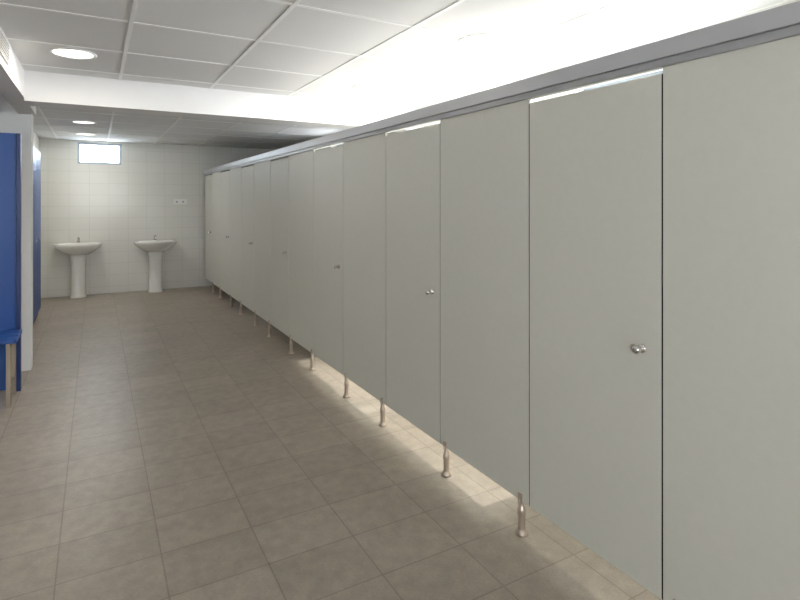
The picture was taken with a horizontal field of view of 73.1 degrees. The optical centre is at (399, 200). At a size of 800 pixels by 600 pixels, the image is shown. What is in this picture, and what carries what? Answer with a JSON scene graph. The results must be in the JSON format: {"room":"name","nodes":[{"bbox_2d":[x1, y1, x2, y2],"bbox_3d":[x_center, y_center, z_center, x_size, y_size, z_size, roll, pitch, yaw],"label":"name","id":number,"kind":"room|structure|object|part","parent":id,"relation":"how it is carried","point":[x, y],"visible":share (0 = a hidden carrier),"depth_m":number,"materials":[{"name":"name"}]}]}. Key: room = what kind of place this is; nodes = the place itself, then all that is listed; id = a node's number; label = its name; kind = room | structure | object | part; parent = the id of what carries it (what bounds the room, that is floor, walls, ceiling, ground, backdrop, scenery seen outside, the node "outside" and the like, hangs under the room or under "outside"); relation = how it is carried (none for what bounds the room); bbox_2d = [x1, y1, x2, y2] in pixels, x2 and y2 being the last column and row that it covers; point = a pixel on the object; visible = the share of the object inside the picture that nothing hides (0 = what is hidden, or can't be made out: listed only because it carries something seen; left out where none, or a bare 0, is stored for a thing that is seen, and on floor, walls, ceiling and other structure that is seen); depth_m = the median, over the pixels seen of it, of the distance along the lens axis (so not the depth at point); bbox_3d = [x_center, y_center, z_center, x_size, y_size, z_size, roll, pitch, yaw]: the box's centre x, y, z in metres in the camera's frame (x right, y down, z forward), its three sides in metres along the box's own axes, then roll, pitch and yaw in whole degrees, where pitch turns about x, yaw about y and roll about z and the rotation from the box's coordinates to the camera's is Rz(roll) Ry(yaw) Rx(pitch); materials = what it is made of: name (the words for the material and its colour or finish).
{"room":"changing room","nodes":[
{"label":"changing room","id":0,"kind":"room"},
{"bbox_2d":[0,94,32,370],"bbox_3d":[-5.161,0.285,4.336,3.660,2.660,0.180,0,0,-29],"label":"wall","id":1,"kind":"structure","parent":0,"point":[11,121],"depth_m":5.13,"materials":[{"name":"white paint"}]},
{"bbox_2d":[0,27,8,64],"bbox_3d":[-2.285,-0.950,3.052,0.012,0.144,1.000,0,0,-29],"label":"air vent grille","id":2,"kind":"object","parent":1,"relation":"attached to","point":[4,43],"visible":1,"depth_m":3.31,"materials":[{"name":"metal"}]},
{"bbox_2d":[0,43,35,114],"bbox_3d":[-1.385,-0.935,1.298,0.140,0.220,8.820,0,0,-29],"label":"ceiling beam","id":3,"kind":"structure","parent":1,"relation":"attached to","point":[11,75],"depth_m":4.00,"materials":[{"name":"white paint"}]},
{"bbox_2d":[33,131,39,151],"bbox_3d":[-4.965,0.285,7.045,0.120,2.660,4.350,0,0,-29],"label":"wall","id":4,"kind":"structure","parent":0,"point":[36,139],"depth_m":8.44,"materials":[{"name":"white tile"}]},
{"bbox_2d":[40,138,279,297],"bbox_3d":[-5.737,0.285,9.222,7.450,2.660,0.200,0,0,-29],"label":"wall","id":5,"kind":"structure","parent":0,"point":[115,206],"depth_m":9.61,"materials":[{"name":"white tile"}]},
{"bbox_2d":[80,145,118,162],"bbox_3d":[-5.246,-0.823,9.441,0.600,0.295,0.004,0,0,-29],"label":"glass","id":6,"kind":"object","parent":5,"relation":"attached to","point":[88,153],"visible":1,"depth_m":9.44,"materials":[{"name":"white glass"}]},
{"bbox_2d":[78,142,121,164],"bbox_3d":[-5.246,-0.823,9.441,0.670,0.365,0.060,0,0,-29],"label":"frame","id":7,"kind":"object","parent":5,"relation":"attached to","point":[79,143],"visible":1,"depth_m":9.43,"materials":[{"name":"white metal"}]},
{"bbox_2d":[173,199,186,203],"bbox_3d":[-4.086,0.009,10.028,0.225,0.075,0.014,0,0,-29],"label":"wall socket","id":8,"kind":"object","parent":5,"relation":"attached to","point":[175,201],"visible":1,"depth_m":10.02,"materials":[{"name":"plastic"}]},
{"bbox_2d":[0,285,661,599],"bbox_3d":[-2.404,1.665,3.352,7.800,0.100,13.700,0,0,-29],"label":"floor","id":9,"kind":"structure","parent":0,"point":[163,445],"depth_m":3.09,"materials":[{"name":"tile"}]},
{"bbox_2d":[0,133,20,391],"bbox_3d":[-4.176,0.520,4.403,1.842,2.190,0.610,0,0,-29],"label":"blue changing cubicle","id":10,"kind":"object","parent":9,"relation":"on","point":[10,143],"visible":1,"depth_m":4.57,"materials":[{"name":"laminate"}]},
{"bbox_3d":[-3.251,0.520,4.605,0.032,2.190,0.055,0,0,-29],"label":"edge post","id":11,"kind":"part","parent":10,"relation":"part of","materials":[{"name":"blue laminate"}]},
{"bbox_2d":[0,329,21,406],"bbox_3d":[-3.830,1.350,4.006,1.655,0.530,0.380,0,0,-29],"label":"bench","id":12,"kind":"object","parent":9,"relation":"on","point":[10,338],"visible":1,"depth_m":4.29,"materials":[{"name":"blue plastic"}]},
{"bbox_3d":[-3.830,1.103,4.006,1.655,0.035,0.380,0,0,-29],"label":"seat","id":13,"kind":"part","parent":12,"relation":"part of","materials":[{"name":"blue plastic"}]},
{"bbox_2d":[33,146,40,322],"bbox_3d":[-4.814,0.455,7.073,0.110,2.320,1.350,0,0,-29],"label":"lockers","id":14,"kind":"object","parent":9,"relation":"on","point":[36,154],"visible":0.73,"depth_m":7.12,"materials":[{"name":"metal"}]},
{"bbox_2d":[54,237,101,298],"bbox_3d":[-5.371,1.109,9.011,0.700,1.012,0.520,0,0,-29],"label":"washbasin","id":15,"kind":"object","parent":9,"relation":"on","point":[78,251],"visible":1,"depth_m":8.98,"materials":[{"name":"white ceramic"}]},
{"bbox_2d":[54,242,101,254],"bbox_3d":[-5.371,0.808,9.011,0.700,0.203,0.520,0,0,-29],"label":"basin","id":16,"kind":"object","parent":15,"relation":"in","point":[76,248],"depth_m":8.87,"materials":[{"name":"white ceramic"}]},
{"bbox_2d":[134,235,176,292],"bbox_3d":[-4.334,1.109,9.595,0.700,1.012,0.520,0,0,-29],"label":"washbasin","id":17,"kind":"object","parent":9,"relation":"on","point":[155,248],"visible":1,"depth_m":9.56,"materials":[{"name":"white ceramic"}]},
{"bbox_2d":[134,239,176,251],"bbox_3d":[-4.334,0.808,9.595,0.700,0.203,0.520,0,0,-29],"label":"basin","id":18,"kind":"object","parent":17,"relation":"in","point":[154,245],"depth_m":9.45,"materials":[{"name":"white ceramic"}]},
{"bbox_2d":[211,281,221,298],"bbox_3d":[-3.137,1.515,9.241,0.060,0.200,0.705,0,0,-29],"label":"feet","id":19,"kind":"object","parent":9,"relation":"on","point":[213,291],"visible":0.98,"depth_m":8.96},
{"bbox_2d":[212,172,221,288],"bbox_3d":[-3.137,0.482,9.241,0.013,1.935,0.755,0,0,-29],"label":"sheet","id":20,"kind":"object","parent":19,"relation":"on","point":[216,177],"visible":1,"depth_m":9.22,"materials":[{"name":"grey laminate"}]},
{"bbox_2d":[205,175,211,281],"bbox_3d":[-3.494,0.492,9.875,0.013,1.915,0.684,0,0,-29],"label":"leaf","id":21,"kind":"object","parent":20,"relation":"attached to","point":[208,179],"visible":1,"depth_m":9.88,"materials":[{"name":"grey laminate"}]},
{"bbox_2d":[229,293,242,314],"bbox_3d":[-2.423,1.515,7.973,0.060,0.200,0.705,0,0,-29],"label":"feet","id":22,"kind":"object","parent":9,"relation":"on","point":[231,305],"visible":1,"depth_m":7.68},
{"bbox_2d":[230,167,241,302],"bbox_3d":[-2.423,0.482,7.973,0.013,1.935,0.755,0,0,-29],"label":"sheet","id":23,"kind":"object","parent":22,"relation":"on","point":[236,173],"visible":1,"depth_m":7.91,"materials":[{"name":"grey laminate"}]},
{"bbox_2d":[253,310,271,336],"bbox_3d":[-1.710,1.515,6.705,0.060,0.200,0.705,0,0,-29],"label":"feet","id":24,"kind":"object","parent":9,"relation":"on","point":[255,314],"visible":1,"depth_m":6.42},
{"bbox_2d":[254,160,270,323],"bbox_3d":[-1.710,0.482,6.705,0.013,1.935,0.755,0,0,-29],"label":"sheet","id":25,"kind":"object","parent":24,"relation":"on","point":[262,170],"visible":0.86,"depth_m":6.67,"materials":[{"name":"grey laminate"}]},
{"bbox_2d":[288,335,314,370],"bbox_3d":[-0.996,1.515,5.437,0.060,0.200,0.705,0,0,-29],"label":"feet","id":26,"kind":"object","parent":9,"relation":"on","point":[312,368],"visible":0.98,"depth_m":5.15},
{"bbox_2d":[289,150,314,353],"bbox_3d":[-0.996,0.482,5.437,0.013,1.935,0.755,0,0,-29],"label":"sheet","id":27,"kind":"object","parent":26,"relation":"on","point":[301,165],"visible":1,"depth_m":5.41,"materials":[{"name":"grey laminate"}]},
{"bbox_2d":[343,373,386,426],"bbox_3d":[-0.282,1.515,4.169,0.060,0.200,0.705,0,0,-29],"label":"feet","id":28,"kind":"object","parent":9,"relation":"on","point":[382,423],"visible":0.99,"depth_m":3.88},
{"bbox_2d":[343,133,386,404],"bbox_3d":[-0.282,0.482,4.169,0.013,1.935,0.755,0,0,-29],"label":"sheet","id":29,"kind":"object","parent":28,"relation":"on","point":[364,159],"visible":0.93,"depth_m":4.12,"materials":[{"name":"grey laminate"}]},
{"bbox_2d":[203,1,799,174],"bbox_3d":[-0.433,-0.532,4.437,0.057,0.095,13.338,0,0,-29],"label":"rail","id":30,"kind":"object","parent":29,"relation":"on","point":[781,22],"visible":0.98,"depth_m":2.19,"materials":[{"name":"metal"}]},
{"bbox_3d":[0.081,0.494,3.539,0.022,1.913,0.740,0,0,-29],"label":"strip","id":31,"kind":"object","parent":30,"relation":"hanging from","visible":0},
{"bbox_2d":[386,123,439,442],"bbox_3d":[0.067,0.492,3.531,0.090,1.915,0.684,0,0,-29],"label":"leaf","id":32,"kind":"object","parent":31,"relation":"attached to","point":[412,156],"depth_m":3.49,"materials":[{"name":"grey laminate"}]},
{"bbox_3d":[0.197,0.555,3.300,0.090,0.040,0.040,0,0,-29],"label":"knob","id":33,"kind":"part","parent":32,"relation":"part of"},
{"bbox_3d":[-0.632,0.494,4.807,0.022,1.913,0.740,0,0,-29],"label":"strip","id":34,"kind":"object","parent":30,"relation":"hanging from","visible":0},
{"bbox_2d":[314,145,342,374],"bbox_3d":[-0.639,0.492,4.803,0.013,1.915,0.684,0,0,-29],"label":"door","id":35,"kind":"structure","parent":34,"relation":"attached to","point":[328,163],"depth_m":4.78,"materials":[{"name":"grey laminate"}]},
{"bbox_3d":[-1.346,0.494,6.075,0.022,1.913,0.740,0,0,-29],"label":"strip","id":36,"kind":"object","parent":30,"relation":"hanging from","visible":0},
{"bbox_2d":[271,157,288,336],"bbox_3d":[-1.353,0.492,6.071,0.013,1.915,0.684,0,0,-29],"label":"leaf","id":37,"kind":"object","parent":36,"relation":"attached to","point":[279,168],"visible":1,"depth_m":6.02,"materials":[{"name":"grey laminate"}]},
{"bbox_3d":[-2.060,0.494,7.343,0.022,1.913,0.740,0,0,-29],"label":"strip","id":38,"kind":"object","parent":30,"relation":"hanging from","visible":0},
{"bbox_2d":[242,165,253,311],"bbox_3d":[-2.067,0.492,7.339,0.013,1.915,0.684,0,0,-29],"label":"door","id":39,"kind":"structure","parent":38,"relation":"attached to","point":[247,172],"depth_m":7.29,"materials":[{"name":"grey laminate"}]},
{"bbox_3d":[-2.774,0.494,8.611,0.022,1.913,0.740,0,0,-29],"label":"strip","id":40,"kind":"object","parent":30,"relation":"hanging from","visible":0},
{"bbox_2d":[221,171,229,294],"bbox_3d":[-2.780,0.492,8.607,0.013,1.915,0.684,0,0,-29],"label":"leaf","id":41,"kind":"object","parent":40,"relation":"attached to","point":[225,176],"visible":1,"depth_m":8.58,"materials":[{"name":"grey laminate"}]},
{"bbox_2d":[441,441,527,537],"bbox_3d":[0.432,1.515,2.901,0.060,0.200,0.705,0,0,-29],"label":"feet","id":42,"kind":"object","parent":9,"relation":"on","point":[521,532],"visible":0.98,"depth_m":2.61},
{"bbox_2d":[440,99,530,505],"bbox_3d":[0.432,0.482,2.901,0.013,1.935,0.755,0,0,-29],"label":"sheet","id":43,"kind":"object","parent":42,"relation":"on","point":[484,154],"visible":1,"depth_m":2.85,"materials":[{"name":"grey laminate"}]},
{"bbox_3d":[1.145,1.515,1.633,0.060,0.200,0.705,0,0,-29],"label":"feet","id":44,"kind":"object","parent":9,"relation":"on","visible":0},
{"bbox_2d":[663,35,799,599],"bbox_3d":[1.145,0.482,1.633,0.013,1.935,0.755,0,0,-29],"label":"sheet","id":45,"kind":"object","parent":44,"relation":"on","point":[731,120],"visible":1,"depth_m":1.74,"materials":[{"name":"grey laminate"}]},
{"bbox_2d":[529,74,662,599],"bbox_3d":[0.795,0.493,2.271,0.022,1.913,0.740,0,0,-29],"label":"strip","id":46,"kind":"object","parent":45,"relation":"attached to","point":[662,74],"visible":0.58,"depth_m":1.97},
{"bbox_2d":[530,73,661,598],"bbox_3d":[0.781,0.492,2.263,0.090,1.915,0.684,0,0,-29],"label":"door","id":47,"kind":"structure","parent":45,"relation":"attached to","point":[596,153],"depth_m":2.20,"materials":[{"name":"grey laminate"}]},
{"bbox_3d":[0.911,0.555,2.032,0.090,0.040,0.040,0,0,-29],"label":"knob","id":48,"kind":"part","parent":47,"relation":"part of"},
{"bbox_2d":[0,0,799,148],"bbox_3d":[-2.404,-1.095,3.352,7.800,0.100,13.700,0,0,-29],"label":"ceiling","id":49,"kind":"structure","parent":0,"point":[598,33],"depth_m":3.60,"materials":[{"name":"tile"}]},
{"bbox_2d":[48,47,96,59],"bbox_3d":[-2.310,-1.040,3.818,0.296,0.010,0.296,0,0,-29],"label":"recessed light","id":50,"kind":"object","parent":49,"relation":"in","point":[72,53],"visible":1,"depth_m":3.81,"materials":[{"name":"white plastic"}]},
{"bbox_2d":[53,49,92,57],"bbox_3d":[-2.310,-1.043,3.818,0.246,0.002,0.246,0,0,-29],"label":"diffuser","id":51,"kind":"object","parent":50,"relation":"attached to","point":[67,53],"depth_m":3.81,"materials":[{"name":"white plastic"}]},
{"bbox_2d":[71,120,96,123],"bbox_3d":[-4.184,-1.040,7.146,0.296,0.010,0.296,0,0,-29],"label":"recessed light","id":52,"kind":"object","parent":49,"relation":"in","point":[73,121],"visible":1,"depth_m":7.17,"materials":[{"name":"white plastic"}]},
{"bbox_2d":[74,121,92,123],"bbox_3d":[-4.184,-1.043,7.146,0.246,0.002,0.246,0,0,-29],"label":"diffuser","id":53,"kind":"object","parent":52,"relation":"attached to","point":[79,122],"depth_m":7.17,"materials":[{"name":"white plastic"}]},
{"bbox_2d":[75,133,95,135],"bbox_3d":[-4.905,-1.040,8.428,0.296,0.010,0.296,0,0,-29],"label":"recessed light","id":54,"kind":"object","parent":49,"relation":"in","point":[84,134],"visible":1,"depth_m":8.46,"materials":[{"name":"white"}]},
{"bbox_2d":[24,70,422,131],"bbox_3d":[-1.434,-0.923,5.350,3.750,0.243,0.270,0,0,-29],"label":"ceiling beam","id":55,"kind":"structure","parent":49,"relation":"attached to","point":[41,89],"depth_m":4.95,"materials":[{"name":"white paint"}]},
{"bbox_2d":[0,0,792,148],"bbox_3d":[-2.413,-1.044,3.318,7.450,0.006,13.350,0,0,-29],"label":"grid","id":56,"kind":"object","parent":49,"relation":"attached to","point":[135,2],"depth_m":3.74,"materials":[{"name":"white metal"}]},
{"bbox_2d":[458,33,503,47],"bbox_3d":[0.526,-1.040,3.509,0.296,0.010,0.296,0,0,-29],"label":"recessed light","id":57,"kind":"object","parent":49,"relation":"in","point":[464,41],"visible":1,"depth_m":3.51,"materials":[{"name":"white plastic"}]},
{"bbox_2d":[462,35,499,45],"bbox_3d":[0.526,-1.043,3.509,0.246,0.002,0.246,0,0,-29],"label":"diffuser","id":58,"kind":"object","parent":57,"relation":"attached to","point":[466,41],"depth_m":3.51,"materials":[{"name":"white plastic"}]},
{"bbox_3d":[-0.293,-1.040,4.965,0.296,0.010,0.296,0,0,-29],"label":"recessed light","id":59,"kind":"object","parent":49,"relation":"in","visible":0},
{"bbox_2d":[355,85,380,89],"bbox_3d":[-0.293,-1.043,4.965,0.246,0.002,0.246,0,0,-29],"label":"diffuser","id":60,"kind":"object","parent":59,"relation":"attached to","point":[357,87],"depth_m":4.96,"materials":[{"name":"white plastic"}]},
{"bbox_2d":[280,69,662,158],"bbox_3d":[0.920,0.285,5.194,0.200,2.660,13.350,0,0,-29],"label":"wall","id":61,"kind":"structure","parent":0,"point":[583,88],"depth_m":4.34,"materials":[{"name":"white tile"}]},
{"bbox_2d":[584,71,662,90],"bbox_3d":[1.768,-0.610,3.749,0.060,0.550,1.200,0,0,-29],"label":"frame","id":62,"kind":"object","parent":61,"relation":"attached to","point":[659,72],"visible":0.02,"depth_m":3.93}
]}

